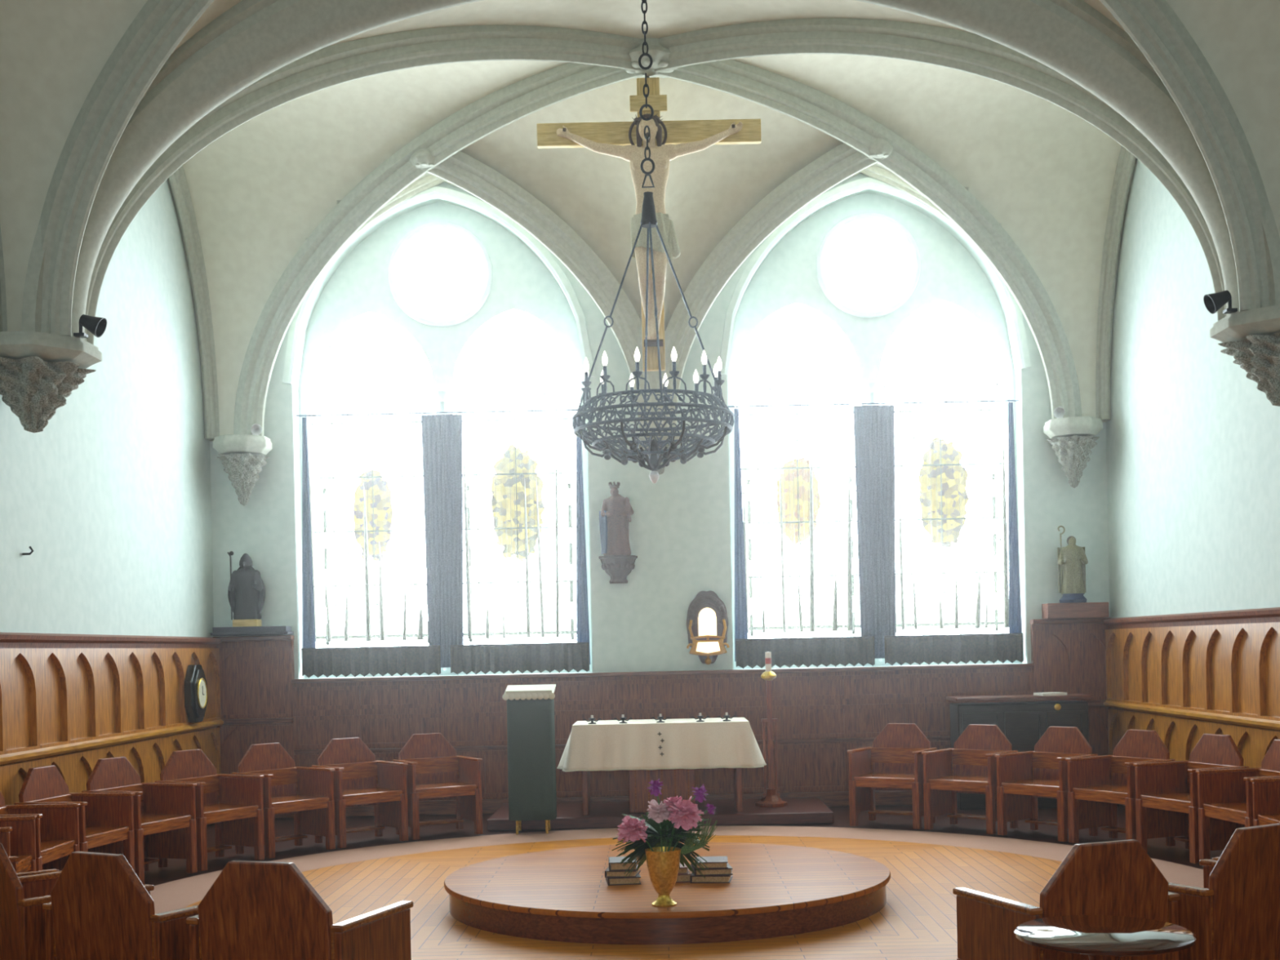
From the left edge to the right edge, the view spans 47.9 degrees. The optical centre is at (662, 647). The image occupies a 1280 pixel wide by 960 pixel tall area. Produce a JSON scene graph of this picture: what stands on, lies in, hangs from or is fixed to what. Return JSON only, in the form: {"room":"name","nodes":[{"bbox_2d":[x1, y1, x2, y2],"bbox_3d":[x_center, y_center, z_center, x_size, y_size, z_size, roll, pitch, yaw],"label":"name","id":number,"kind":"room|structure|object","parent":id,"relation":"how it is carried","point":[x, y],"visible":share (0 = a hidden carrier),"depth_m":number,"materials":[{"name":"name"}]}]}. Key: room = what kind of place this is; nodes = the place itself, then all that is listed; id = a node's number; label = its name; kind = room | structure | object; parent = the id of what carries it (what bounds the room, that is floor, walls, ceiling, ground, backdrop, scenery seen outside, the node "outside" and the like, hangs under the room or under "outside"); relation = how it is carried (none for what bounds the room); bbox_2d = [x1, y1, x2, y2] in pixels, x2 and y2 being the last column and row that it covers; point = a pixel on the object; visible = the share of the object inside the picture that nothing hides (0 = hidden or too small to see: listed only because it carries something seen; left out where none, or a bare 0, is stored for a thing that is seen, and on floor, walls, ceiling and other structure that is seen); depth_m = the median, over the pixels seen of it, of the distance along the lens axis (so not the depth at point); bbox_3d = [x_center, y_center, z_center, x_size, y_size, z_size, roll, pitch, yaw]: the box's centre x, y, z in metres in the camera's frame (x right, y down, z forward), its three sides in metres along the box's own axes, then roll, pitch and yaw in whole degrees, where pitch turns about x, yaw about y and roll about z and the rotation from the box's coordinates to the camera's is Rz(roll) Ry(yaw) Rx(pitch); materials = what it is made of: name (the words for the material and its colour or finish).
{"room":"house of worship","nodes":[
{"label":"house of worship","id":0,"kind":"room"},
{"bbox_2d":[0,179,213,637],"bbox_3d":[-4.689,-1.801,5.100,0.400,7.000,18.400,-1,0,0],"label":"wall","id":1,"kind":"structure","parent":0,"point":[111,500],"depth_m":12.05,"materials":[{"name":"paint"}]},
{"bbox_2d":[0,330,102,432],"bbox_3d":[-4.159,-1.750,9.700,0.648,0.600,0.806,-1,0,0],"label":"corbel","id":2,"kind":"object","parent":1,"relation":"attached to","point":[38,371],"visible":1,"depth_m":9.53,"materials":[{"name":"stone"}]},
{"bbox_2d":[0,632,223,804],"bbox_3d":[-4.377,0.793,5.100,0.115,1.800,18.400,-1,0,0],"label":"wall paneling","id":3,"kind":"structure","parent":1,"relation":"attached to","point":[68,703],"depth_m":11.11,"materials":[{"name":"brown wood"}]},
{"bbox_2d":[167,164,219,439],"bbox_3d":[-4.475,-3.504,12.000,0.180,2.903,4.580,-1,0,0],"label":"trim","id":4,"kind":"structure","parent":1,"relation":"attached to","point":[177,181],"depth_m":13.86,"materials":[{"name":"paint"}]},
{"bbox_2d":[183,664,207,723],"bbox_3d":[-4.312,0.421,13.350,0.109,0.536,0.418,-1,0,0],"label":"wall clock","id":5,"kind":"object","parent":1,"relation":"attached to","point":[195,682],"visible":1,"depth_m":13.23,"materials":[{"name":"black paint"}]},
{"bbox_2d":[0,0,1279,440],"bbox_3d":[-0.077,-3.634,5.147,8.900,2.970,18.530,-1,0,0],"label":"ceiling","id":6,"kind":"structure","parent":0,"point":[1046,174],"depth_m":12.96,"materials":[{"name":"paint"}]},
{"bbox_2d":[37,0,213,336],"bbox_3d":[-2.122,-3.553,8.511,4.662,2.907,0.260,-1,0,29],"label":"trim","id":7,"kind":"structure","parent":6,"relation":"attached to","point":[158,28],"depth_m":9.26,"materials":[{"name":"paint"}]},
{"bbox_2d":[84,25,645,345],"bbox_3d":[-2.122,-3.553,10.889,4.662,2.907,0.260,-1,0,-29],"label":"trim","id":8,"kind":"structure","parent":6,"relation":"attached to","point":[330,66],"depth_m":10.74,"materials":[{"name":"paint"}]},
{"bbox_2d":[22,0,1279,340],"bbox_3d":[-0.076,-3.599,9.700,8.300,2.900,0.540,-1,0,0],"label":"arch","id":9,"kind":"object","parent":6,"relation":"attached to","point":[251,40],"depth_m":9.56,"materials":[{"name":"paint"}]},
{"bbox_2d":[626,38,677,78],"bbox_3d":[-0.104,-4.886,12.000,0.490,0.226,0.490,-1,0,11],"label":"boss","id":10,"kind":"object","parent":6,"relation":"attached to","point":[660,55],"visible":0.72,"depth_m":11.82,"materials":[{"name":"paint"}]},
{"bbox_2d":[537,75,761,371],"bbox_3d":[-0.096,-3.569,11.906,1.870,2.500,0.328,-1,0,0],"label":"crucifix","id":11,"kind":"object","parent":10,"relation":"hanging from","point":[668,140],"visible":0.89,"depth_m":11.93,"materials":[{"name":"brown wood"}]},
{"bbox_2d":[571,0,733,483],"bbox_3d":[-0.089,-2.779,9.620,1.083,3.360,1.083,-1,0,3],"label":"chandelier","id":12,"kind":"object","parent":6,"relation":"hanging from","point":[699,442],"visible":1,"depth_m":9.46,"materials":[{"name":"metal"}]},
{"bbox_2d":[654,17,1226,320],"bbox_3d":[1.969,-3.639,10.889,4.662,2.907,0.260,-1,0,29],"label":"trim","id":13,"kind":"structure","parent":6,"relation":"attached to","point":[957,50],"depth_m":10.74,"materials":[{"name":"paint"}]},
{"bbox_2d":[1099,0,1268,311],"bbox_3d":[1.969,-3.639,8.511,4.662,2.907,0.260,-1,0,-29],"label":"trim","id":14,"kind":"structure","parent":6,"relation":"attached to","point":[1153,26],"depth_m":9.28,"materials":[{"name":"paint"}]},
{"bbox_2d":[209,173,1110,679],"bbox_3d":[-0.040,-1.900,14.550,9.500,7.000,0.500,-1,0,0],"label":"wall","id":15,"kind":"structure","parent":0,"point":[679,526],"depth_m":14.30,"materials":[{"name":"paint"}]},
{"bbox_2d":[213,434,272,505],"bbox_3d":[-4.100,-1.722,14.058,0.524,0.660,0.474,-1,0,0],"label":"corbel","id":16,"kind":"object","parent":15,"relation":"attached to","point":[243,457],"visible":1,"depth_m":13.95,"materials":[{"name":"stone"}]},
{"bbox_2d":[212,635,294,773],"bbox_3d":[-4.023,0.778,14.232,0.778,1.795,0.135,-1,0,0],"label":"trim","id":17,"kind":"structure","parent":15,"relation":"attached to","point":[257,672],"depth_m":14.24,"materials":[{"name":"brown wood"}]},
{"bbox_2d":[210,626,293,635],"bbox_3d":[-4.034,-0.167,14.165,0.760,0.085,0.230,-1,0,0],"label":"corner shelf","id":18,"kind":"object","parent":17,"relation":"on","point":[255,630],"visible":1,"depth_m":14.06,"materials":[{"name":"black wood"}]},
{"bbox_2d":[232,619,262,626],"bbox_3d":[-4.086,-0.244,14.170,0.240,0.070,0.170,-1,0,0],"label":"plinth block","id":19,"kind":"object","parent":18,"relation":"on","point":[236,623],"visible":0.88,"depth_m":14.09,"materials":[{"name":"yellow wood"}]},
{"bbox_2d":[227,551,266,619],"bbox_3d":[-4.090,-0.615,14.169,0.369,0.672,0.204,-1,0,0],"label":"statue","id":20,"kind":"object","parent":19,"relation":"on","point":[246,593],"visible":1,"depth_m":14.12,"materials":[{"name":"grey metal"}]},
{"bbox_2d":[301,644,440,678],"bbox_3d":[-2.897,0.137,14.330,1.382,0.300,0.045,-1,0,0],"label":"cafe curtain","id":21,"kind":"object","parent":15,"relation":"attached to","point":[401,660],"visible":1,"depth_m":14.33,"materials":[{"name":"grey fabric"}]},
{"bbox_2d":[346,172,458,242],"bbox_3d":[-2.119,-3.456,14.240,4.130,2.707,0.180,-1,0,0],"label":"trim","id":22,"kind":"structure","parent":15,"relation":"attached to","point":[428,180],"depth_m":14.21,"materials":[{"name":"paint"}]},
{"bbox_2d":[281,186,595,384],"bbox_3d":[-2.237,-3.616,14.290,3.118,1.935,0.100,-1,0,0],"label":"trim","id":23,"kind":"structure","parent":15,"relation":"attached to","point":[294,333],"depth_m":14.25,"materials":[{"name":"paint"}]},
{"bbox_2d":[233,62,644,435],"bbox_3d":[-2.122,-3.553,13.111,4.662,2.907,0.260,-1,0,29],"label":"trim","id":24,"kind":"structure","parent":15,"relation":"attached to","point":[506,105],"depth_m":13.30,"materials":[{"name":"paint"}]},
{"bbox_2d":[296,408,586,417],"bbox_3d":[-2.210,-2.354,14.410,2.910,0.034,0.036,-1,0,0],"label":"curtain rod","id":25,"kind":"object","parent":15,"relation":"attached to","point":[410,413],"visible":0.97,"depth_m":14.40,"materials":[{"name":"metal"}]},
{"bbox_2d":[302,417,315,648],"bbox_3d":[-3.552,-1.040,14.390,0.142,2.530,0.038,-1,0,0],"label":"curtain","id":26,"kind":"object","parent":25,"relation":"hanging from","point":[308,602],"visible":1,"depth_m":14.39,"materials":[{"name":"blue fabric"}]},
{"bbox_2d":[306,432,423,642],"bbox_3d":[-2.971,-1.192,14.440,1.231,2.250,0.088,-1,0,0],"label":"curtain","id":27,"kind":"object","parent":25,"relation":"hanging from","point":[368,628],"visible":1,"depth_m":14.42,"materials":[{"name":"white fabric"}]},
{"bbox_2d":[421,413,463,667],"bbox_3d":[-2.179,-1.069,14.387,0.412,2.530,0.066,-1,0,1],"label":"curtain","id":28,"kind":"object","parent":25,"relation":"hanging from","point":[442,434],"visible":1,"depth_m":14.39,"materials":[{"name":"grey fabric"}]},
{"bbox_2d":[576,416,591,664],"bbox_3d":[-0.814,-1.098,14.390,0.140,2.530,0.037,-1,0,0],"label":"curtain","id":29,"kind":"object","parent":25,"relation":"hanging from","point":[582,604],"visible":0.88,"depth_m":14.39,"materials":[{"name":"fabric"}]},
{"bbox_2d":[298,201,592,678],"bbox_3d":[-2.205,-2.119,14.560,2.918,4.790,0.280,-1,0,0],"label":"window","id":30,"kind":"structure","parent":15,"relation":"in","point":[441,308],"depth_m":14.66,"materials":[{"name":"glass"}]},
{"bbox_2d":[462,430,559,639],"bbox_3d":[-1.401,-1.226,14.438,1.232,2.250,0.090,-1,0,0],"label":"curtain","id":31,"kind":"object","parent":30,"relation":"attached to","point":[467,550],"visible":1,"depth_m":14.42,"materials":[{"name":"white fabric"}]},
{"bbox_2d":[449,641,589,675],"bbox_3d":[-1.419,0.105,14.330,1.383,0.300,0.051,-1,0,0],"label":"cafe curtain","id":32,"kind":"object","parent":15,"relation":"attached to","point":[551,656],"visible":1,"depth_m":14.33,"materials":[{"name":"grey fabric"}]},
{"bbox_2d":[420,151,663,427],"bbox_3d":[-1.102,-3.376,13.669,2.445,2.506,0.262,-1,0,-28],"label":"trim","id":33,"kind":"structure","parent":15,"relation":"attached to","point":[460,170],"depth_m":13.66,"materials":[{"name":"paint"}]},
{"bbox_2d":[274,790,912,817],"bbox_3d":[0.032,1.530,14.260,8.700,0.140,0.080,-1,0,0],"label":"baseboard","id":34,"kind":"structure","parent":15,"relation":"attached to","point":[882,797],"depth_m":14.22,"materials":[{"name":"brown wood"}]},
{"bbox_2d":[598,555,637,583],"bbox_3d":[-0.436,-0.776,14.203,0.384,0.270,0.190,-1,0,0],"label":"wall bracket","id":35,"kind":"object","parent":15,"relation":"attached to","point":[618,567],"visible":1,"depth_m":14.19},
{"bbox_2d":[599,481,634,555],"bbox_3d":[-0.451,-1.273,14.172,0.346,0.724,0.202,-1,0,0],"label":"statue","id":36,"kind":"object","parent":35,"relation":"on","point":[615,516],"visible":0.99,"depth_m":14.13,"materials":[{"name":"brown wood"}]},
{"bbox_2d":[635,430,681,475],"bbox_3d":[-0.041,-1.928,14.173,0.499,0.420,0.245,-1,0,0],"label":"corbel","id":37,"kind":"object","parent":15,"relation":"attached to","point":[660,471],"visible":0.18,"depth_m":14.16,"materials":[{"name":"stone"}]},
{"bbox_2d":[636,443,680,475],"bbox_3d":[-0.048,-1.871,14.173,0.479,0.307,0.245,-1,0,0],"label":"bowl","id":38,"kind":"object","parent":37,"relation":"on","point":[660,471],"depth_m":14.24,"materials":[{"name":"metal"}]},
{"bbox_2d":[290,663,1035,800],"bbox_3d":[0.019,0.915,14.240,7.320,1.370,0.160,-1,0,0],"label":"wainscoting","id":39,"kind":"structure","parent":15,"relation":"attached to","point":[822,714],"depth_m":14.25,"materials":[{"name":"brown wood"}]},
{"bbox_2d":[686,591,728,664],"bbox_3d":[0.446,-0.201,14.241,0.424,0.733,0.117,-1,0,0],"label":"sanctuary lamp","id":40,"kind":"object","parent":15,"relation":"attached to","point":[707,620],"visible":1,"depth_m":14.23,"materials":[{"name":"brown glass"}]},
{"bbox_2d":[651,142,884,427],"bbox_3d":[0.958,-3.420,13.669,2.445,2.506,0.262,-1,0,28],"label":"trim","id":41,"kind":"structure","parent":15,"relation":"attached to","point":[842,162],"depth_m":13.67,"materials":[{"name":"paint"}]},
{"bbox_2d":[735,635,875,668],"bbox_3d":[1.421,0.045,14.330,1.383,0.300,0.051,-1,0,0],"label":"cafe curtain","id":42,"kind":"object","parent":15,"relation":"attached to","point":[825,651],"visible":0.97,"depth_m":14.33,"materials":[{"name":"black fabric"}]},
{"bbox_2d":[655,59,1081,419],"bbox_3d":[1.969,-3.639,13.111,4.662,2.907,0.260,-1,0,-29],"label":"trim","id":43,"kind":"structure","parent":15,"relation":"attached to","point":[811,106],"depth_m":13.30,"materials":[{"name":"paint"}]},
{"bbox_2d":[728,399,1018,408],"bbox_3d":[2.109,-2.445,14.410,2.910,0.034,0.036,-1,0,0],"label":"curtain rod","id":44,"kind":"object","parent":15,"relation":"attached to","point":[988,401],"visible":0.99,"depth_m":14.40,"materials":[{"name":"metal"}]},
{"bbox_2d":[733,408,747,661],"bbox_3d":[0.767,-1.131,14.390,0.142,2.530,0.038,-1,0,0],"label":"curtain","id":45,"kind":"object","parent":44,"relation":"hanging from","point":[740,603],"visible":1,"depth_m":14.39,"materials":[{"name":"fabric"}]},
{"bbox_2d":[742,422,853,633],"bbox_3d":[1.347,-1.284,14.441,1.231,2.250,0.088,-1,0,0],"label":"curtain","id":46,"kind":"object","parent":44,"relation":"hanging from","point":[850,612],"visible":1,"depth_m":14.42,"materials":[{"name":"white fabric"}]},
{"bbox_2d":[853,404,895,658],"bbox_3d":[2.140,-1.161,14.387,0.413,2.530,0.063,-1,0,1],"label":"curtain","id":47,"kind":"object","parent":44,"relation":"hanging from","point":[873,425],"visible":1,"depth_m":14.39,"materials":[{"name":"grey fabric"}]},
{"bbox_2d":[1008,402,1022,633],"bbox_3d":[3.505,-1.190,14.390,0.140,2.530,0.037,-1,0,0],"label":"curtain","id":48,"kind":"object","parent":44,"relation":"hanging from","point":[1015,606],"visible":1,"depth_m":14.39,"materials":[{"name":"fabric"}]},
{"bbox_2d":[727,192,1020,669],"bbox_3d":[2.114,-2.210,14.560,2.918,4.790,0.280,-1,0,0],"label":"window","id":49,"kind":"structure","parent":15,"relation":"in","point":[868,298],"depth_m":14.66,"materials":[{"name":"glass"}]},
{"bbox_2d":[898,417,1008,630],"bbox_3d":[2.919,-1.317,14.439,1.230,2.250,0.087,-1,0,0],"label":"curtain","id":50,"kind":"object","parent":49,"relation":"attached to","point":[1006,595],"visible":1,"depth_m":14.42,"materials":[{"name":"white fabric"}]},
{"bbox_2d":[720,177,1031,375],"bbox_3d":[2.082,-3.708,14.290,3.118,1.935,0.100,-1,0,0],"label":"trim","id":51,"kind":"structure","parent":15,"relation":"attached to","point":[864,184],"depth_m":14.25,"materials":[{"name":"paint"}]},
{"bbox_2d":[845,162,959,229],"bbox_3d":[1.970,-3.543,14.240,4.130,2.707,0.180,-1,0,0],"label":"trim","id":52,"kind":"structure","parent":15,"relation":"attached to","point":[877,171],"depth_m":14.21,"materials":[{"name":"paint"}]},
{"bbox_2d":[884,632,1023,665],"bbox_3d":[2.903,0.013,14.331,1.384,0.300,0.054,-1,0,0],"label":"cafe curtain","id":53,"kind":"object","parent":15,"relation":"attached to","point":[975,647],"visible":1,"depth_m":14.33,"materials":[{"name":"black fabric"}]},
{"bbox_2d":[1030,617,1111,755],"bbox_3d":[4.053,0.607,14.232,0.778,1.795,0.135,-1,0,0],"label":"trim","id":54,"kind":"structure","parent":15,"relation":"attached to","point":[1068,655],"depth_m":14.24,"materials":[{"name":"brown wood"}]},
{"bbox_2d":[1041,601,1109,618],"bbox_3d":[4.063,-0.368,14.175,0.600,0.150,0.220,-1,0,0],"label":"plinth block","id":55,"kind":"object","parent":54,"relation":"on","point":[1069,610],"visible":1,"depth_m":14.07,"materials":[{"name":"brown wood"}]},
{"bbox_2d":[1057,525,1088,603],"bbox_3d":[4.028,-0.821,14.170,0.300,0.754,0.276,-1,0,0],"label":"statue","id":56,"kind":"object","parent":55,"relation":"on","point":[1073,560],"visible":1,"depth_m":14.11,"materials":[{"name":"beige stone"}]},
{"bbox_2d":[1043,416,1102,488],"bbox_3d":[4.018,-1.894,14.058,0.524,0.660,0.474,-1,0,0],"label":"corbel","id":57,"kind":"object","parent":15,"relation":"attached to","point":[1073,440],"visible":1,"depth_m":13.95,"materials":[{"name":"stone"}]},
{"bbox_2d":[144,804,1223,885],"bbox_3d":[0.035,1.660,5.100,9.500,0.100,19.000,-1,0,0],"label":"floor","id":58,"kind":"structure","parent":0,"point":[175,869],"depth_m":12.46,"materials":[{"name":"brown wood"}]},
{"bbox_2d":[0,815,37,873],"bbox_3d":[-3.975,1.243,8.360,0.518,0.875,0.648,-1,0,-11],"label":"chair","id":59,"kind":"object","parent":58,"relation":"on","point":[17,833],"visible":0.49,"depth_m":8.67,"materials":[{"name":"brown wood"}]},
{"bbox_2d":[0,843,62,959],"bbox_3d":[-2.577,1.213,5.996,0.648,0.875,0.518,-1,0,40],"label":"chair","id":60,"kind":"object","parent":58,"relation":"on","point":[22,899],"visible":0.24,"depth_m":5.67,"materials":[{"name":"brown wood"}]},
{"bbox_2d":[0,791,80,871],"bbox_3d":[-4.048,1.245,9.080,0.518,0.875,0.648,-1,0,-1],"label":"chair","id":61,"kind":"object","parent":58,"relation":"on","point":[56,825],"visible":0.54,"depth_m":9.37,"materials":[{"name":"brown wood"}]},
{"bbox_2d":[14,764,134,871],"bbox_3d":[-3.992,1.243,9.802,0.518,0.875,0.648,-1,0,10],"label":"chair","id":62,"kind":"object","parent":58,"relation":"on","point":[106,820],"visible":0.52,"depth_m":10.02,"materials":[{"name":"brown wood"}]},
{"bbox_2d":[42,851,198,959],"bbox_3d":[-1.981,1.201,5.584,0.648,0.875,0.518,-1,0,29],"label":"chair","id":63,"kind":"object","parent":58,"relation":"on","point":[100,908],"visible":0.74,"depth_m":5.35,"materials":[{"name":"brown wood"}]},
{"bbox_2d":[81,756,197,884],"bbox_3d":[-3.810,1.240,10.503,0.518,0.875,0.648,-1,0,20],"label":"chair","id":64,"kind":"object","parent":58,"relation":"on","point":[165,813],"visible":0.66,"depth_m":10.69,"materials":[{"name":"brown wood"}]},
{"bbox_2d":[155,749,264,871],"bbox_3d":[-3.506,1.233,11.161,0.518,0.875,0.648,-1,0,30],"label":"chair","id":65,"kind":"object","parent":58,"relation":"on","point":[233,802],"visible":0.8,"depth_m":11.30,"materials":[{"name":"brown wood"}]},
{"bbox_2d":[231,742,335,858],"bbox_3d":[-3.091,1.224,11.754,0.518,0.875,0.648,-1,0,40],"label":"chair","id":66,"kind":"object","parent":58,"relation":"on","point":[307,793],"visible":0.86,"depth_m":11.87,"materials":[{"name":"brown wood"}]},
{"bbox_2d":[186,860,413,959],"bbox_3d":[-1.322,1.187,5.285,0.648,0.875,0.518,-1,0,19],"label":"chair","id":67,"kind":"object","parent":58,"relation":"on","point":[253,910],"visible":1,"depth_m":5.07,"materials":[{"name":"brown wood"}]},
{"bbox_2d":[311,737,408,848],"bbox_3d":[-2.577,1.213,12.264,0.648,0.875,0.518,-1,0,-40],"label":"chair","id":68,"kind":"object","parent":58,"relation":"on","point":[360,780],"visible":0.82,"depth_m":12.37,"materials":[{"name":"brown wood"}]},
{"bbox_2d":[392,733,482,839],"bbox_3d":[-1.981,1.201,12.676,0.648,0.875,0.518,-1,0,-29],"label":"chair","id":69,"kind":"object","parent":58,"relation":"on","point":[434,771],"visible":0.84,"depth_m":12.79,"materials":[{"name":"brown wood"}]},
{"bbox_2d":[185,835,1062,959],"bbox_3d":[0.034,1.604,9.130,6.196,0.012,6.196,-1,0,0],"label":"floor","id":70,"kind":"structure","parent":58,"relation":"on","point":[917,920],"depth_m":9.14,"materials":[{"name":"brown wood"}]},
{"bbox_2d":[444,841,890,944],"bbox_3d":[0.032,1.509,9.130,2.800,0.178,2.800,-1,0,0],"label":"platform","id":71,"kind":"object","parent":70,"relation":"on","point":[564,895],"visible":0.88,"depth_m":8.29,"materials":[{"name":"brown wood"}]},
{"bbox_2d":[644,846,680,906],"bbox_3d":[0.007,1.266,7.960,0.202,0.308,0.202,-1,0,0],"label":"vase","id":72,"kind":"object","parent":71,"relation":"on","point":[663,867],"visible":0.99,"depth_m":7.90,"materials":[{"name":"gold metal"}]},
{"bbox_2d":[617,815,653,851],"bbox_3d":[-0.122,1.073,7.901,0.257,0.304,0.191,-1,0,0],"label":"peony","id":73,"kind":"object","parent":72,"relation":"in","point":[633,829],"visible":1,"depth_m":7.86,"materials":[{"name":"pink plant"}]},
{"bbox_2d":[611,812,709,878],"bbox_3d":[-0.011,1.101,8.026,0.558,0.399,0.379,-1,0,0],"label":"foliage","id":74,"kind":"object","parent":72,"relation":"in","point":[653,831],"visible":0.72,"depth_m":8.03,"materials":[{"name":"green plant"}]},
{"bbox_2d":[666,795,703,851],"bbox_3d":[0.120,1.015,7.911,0.198,0.407,0.228,-1,0,-20],"label":"peony","id":75,"kind":"object","parent":72,"relation":"in","point":[686,814],"visible":0.99,"depth_m":7.86,"materials":[{"name":"pink plant"}]},
{"bbox_2d":[487,796,833,831],"bbox_3d":[-0.017,1.551,13.540,3.100,0.100,1.340,-1,0,0],"label":"dais","id":76,"kind":"object","parent":58,"relation":"on","point":[805,810],"visible":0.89,"depth_m":12.88,"materials":[{"name":"brown wood"}]},
{"bbox_2d":[582,768,742,815],"bbox_3d":[-0.007,1.093,13.300,1.550,0.815,0.740,-1,0,0],"label":"altar table","id":77,"kind":"object","parent":76,"relation":"on","point":[676,782],"visible":0.43,"depth_m":13.10,"materials":[{"name":"brown wood"}]},
{"bbox_2d":[556,717,766,772],"bbox_3d":[-0.012,0.882,13.300,1.926,0.414,1.006,-1,0,0],"label":"altar cloth","id":78,"kind":"object","parent":77,"relation":"on","point":[676,743],"visible":0.99,"depth_m":12.89,"materials":[{"name":"white fabric"}]},
{"bbox_2d":[755,651,787,807],"bbox_3d":[1.006,0.756,13.500,0.277,1.445,0.277,-1,0,22],"label":"candle stand","id":79,"kind":"object","parent":76,"relation":"on","point":[771,796],"visible":0.99,"depth_m":13.47,"materials":[{"name":"brown wood"}]},
{"bbox_2d":[150,826,1203,914],"bbox_3d":[0.034,1.604,9.130,7.500,0.012,7.500,-1,0,0],"label":"floor border","id":80,"kind":"object","parent":58,"relation":"on","point":[179,894],"visible":0.49,"depth_m":11.59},
{"bbox_2d":[502,684,556,834],"bbox_3d":[-1.150,0.974,12.671,0.460,1.294,0.338,-1,0,0],"label":"lectern","id":81,"kind":"object","parent":80,"relation":"on","point":[531,726],"visible":1,"depth_m":12.53,"materials":[{"name":"green metal"}]},
{"bbox_2d":[847,723,936,829],"bbox_3d":[2.030,1.116,12.676,0.648,0.875,0.518,-1,0,29],"label":"chair","id":82,"kind":"object","parent":58,"relation":"on","point":[895,758],"visible":0.85,"depth_m":12.79,"materials":[{"name":"brown wood"}]},
{"bbox_2d":[921,724,1017,834],"bbox_3d":[2.626,1.103,12.264,0.648,0.875,0.518,-1,0,40],"label":"chair","id":83,"kind":"object","parent":58,"relation":"on","point":[970,766],"visible":0.81,"depth_m":12.37,"materials":[{"name":"brown wood"}]},
{"bbox_2d":[946,693,1093,809],"bbox_3d":[3.442,0.994,13.880,1.300,1.068,0.480,-1,0,0],"label":"organ console","id":84,"kind":"object","parent":58,"relation":"on","point":[1023,723],"visible":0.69,"depth_m":13.70,"materials":[{"name":"black wood"}]},
{"bbox_2d":[995,726,1097,841],"bbox_3d":[3.140,1.092,11.754,0.518,0.875,0.648,-1,0,-40],"label":"chair","id":85,"kind":"object","parent":58,"relation":"on","point":[1024,777],"visible":0.8,"depth_m":11.87,"materials":[{"name":"brown wood"}]},
{"bbox_2d":[952,839,1180,959],"bbox_3d":[1.497,1.127,5.332,0.648,0.875,0.518,-1,0,-21],"label":"chair","id":86,"kind":"object","parent":58,"relation":"on","point":[1119,877],"visible":0.73,"depth_m":5.13,"materials":[{"name":"brown wood"}]},
{"bbox_2d":[1013,915,1196,959],"bbox_3d":[1.386,1.227,4.500,0.544,0.688,0.544,-1,0,0],"label":"round table","id":87,"kind":"object","parent":58,"relation":"on","point":[1099,937],"visible":1,"depth_m":4.43,"materials":[{"name":"clear glass"}]},
{"bbox_2d":[1065,728,1175,846],"bbox_3d":[3.555,1.083,11.161,0.518,0.875,0.648,-1,0,-30],"label":"chair","id":88,"kind":"object","parent":58,"relation":"on","point":[1096,784],"visible":0.71,"depth_m":11.30,"materials":[{"name":"brown wood"}]},
{"bbox_2d":[1133,733,1248,863],"bbox_3d":[3.859,1.077,10.503,0.518,0.875,0.648,-1,0,-20],"label":"chair","id":89,"kind":"object","parent":58,"relation":"on","point":[1166,801],"visible":0.75,"depth_m":10.69,"materials":[{"name":"brown wood"}]},
{"bbox_2d":[1168,822,1279,959],"bbox_3d":[2.147,1.113,5.653,0.648,0.875,0.518,-1,0,-31],"label":"chair","id":90,"kind":"object","parent":58,"relation":"on","point":[1235,915],"visible":0.62,"depth_m":5.39,"materials":[{"name":"brown wood"}]},
{"bbox_2d":[1195,739,1279,860],"bbox_3d":[4.042,1.073,9.802,0.518,0.875,0.648,-1,0,-10],"label":"chair","id":91,"kind":"object","parent":58,"relation":"on","point":[1224,796],"visible":0.67,"depth_m":10.05,"materials":[{"name":"brown wood"}]},
{"bbox_2d":[1250,777,1279,826],"bbox_3d":[4.097,1.072,9.080,0.518,0.875,0.648,-1,0,1],"label":"chair","id":92,"kind":"object","parent":58,"relation":"on","point":[1265,791],"visible":0.64,"depth_m":9.37,"materials":[{"name":"brown wood"}]},
{"bbox_2d":[1106,159,1279,617],"bbox_3d":[4.609,-1.998,5.100,0.400,7.000,18.400,-1,0,0],"label":"wall","id":93,"kind":"structure","parent":0,"point":[1193,442],"depth_m":12.29,"materials":[{"name":"paint"}]},
{"bbox_2d":[1095,145,1137,421],"bbox_3d":[4.323,-3.691,12.000,0.180,2.903,4.580,-1,0,0],"label":"trim","id":94,"kind":"structure","parent":93,"relation":"attached to","point":[1126,161],"depth_m":13.87,"materials":[{"name":"paint"}]},
{"bbox_2d":[1102,607,1279,768],"bbox_3d":[4.406,0.607,5.100,0.115,1.800,18.400,-1,0,0],"label":"trim","id":95,"kind":"structure","parent":93,"relation":"attached to","point":[1184,677],"depth_m":11.90,"materials":[{"name":"brown wood"}]},
{"bbox_2d":[1209,304,1279,406],"bbox_3d":[4.080,-1.925,9.700,0.649,0.600,0.806,-1,0,0],"label":"corbel","id":96,"kind":"object","parent":93,"relation":"attached to","point":[1252,336],"visible":1,"depth_m":9.57,"materials":[{"name":"stone"}]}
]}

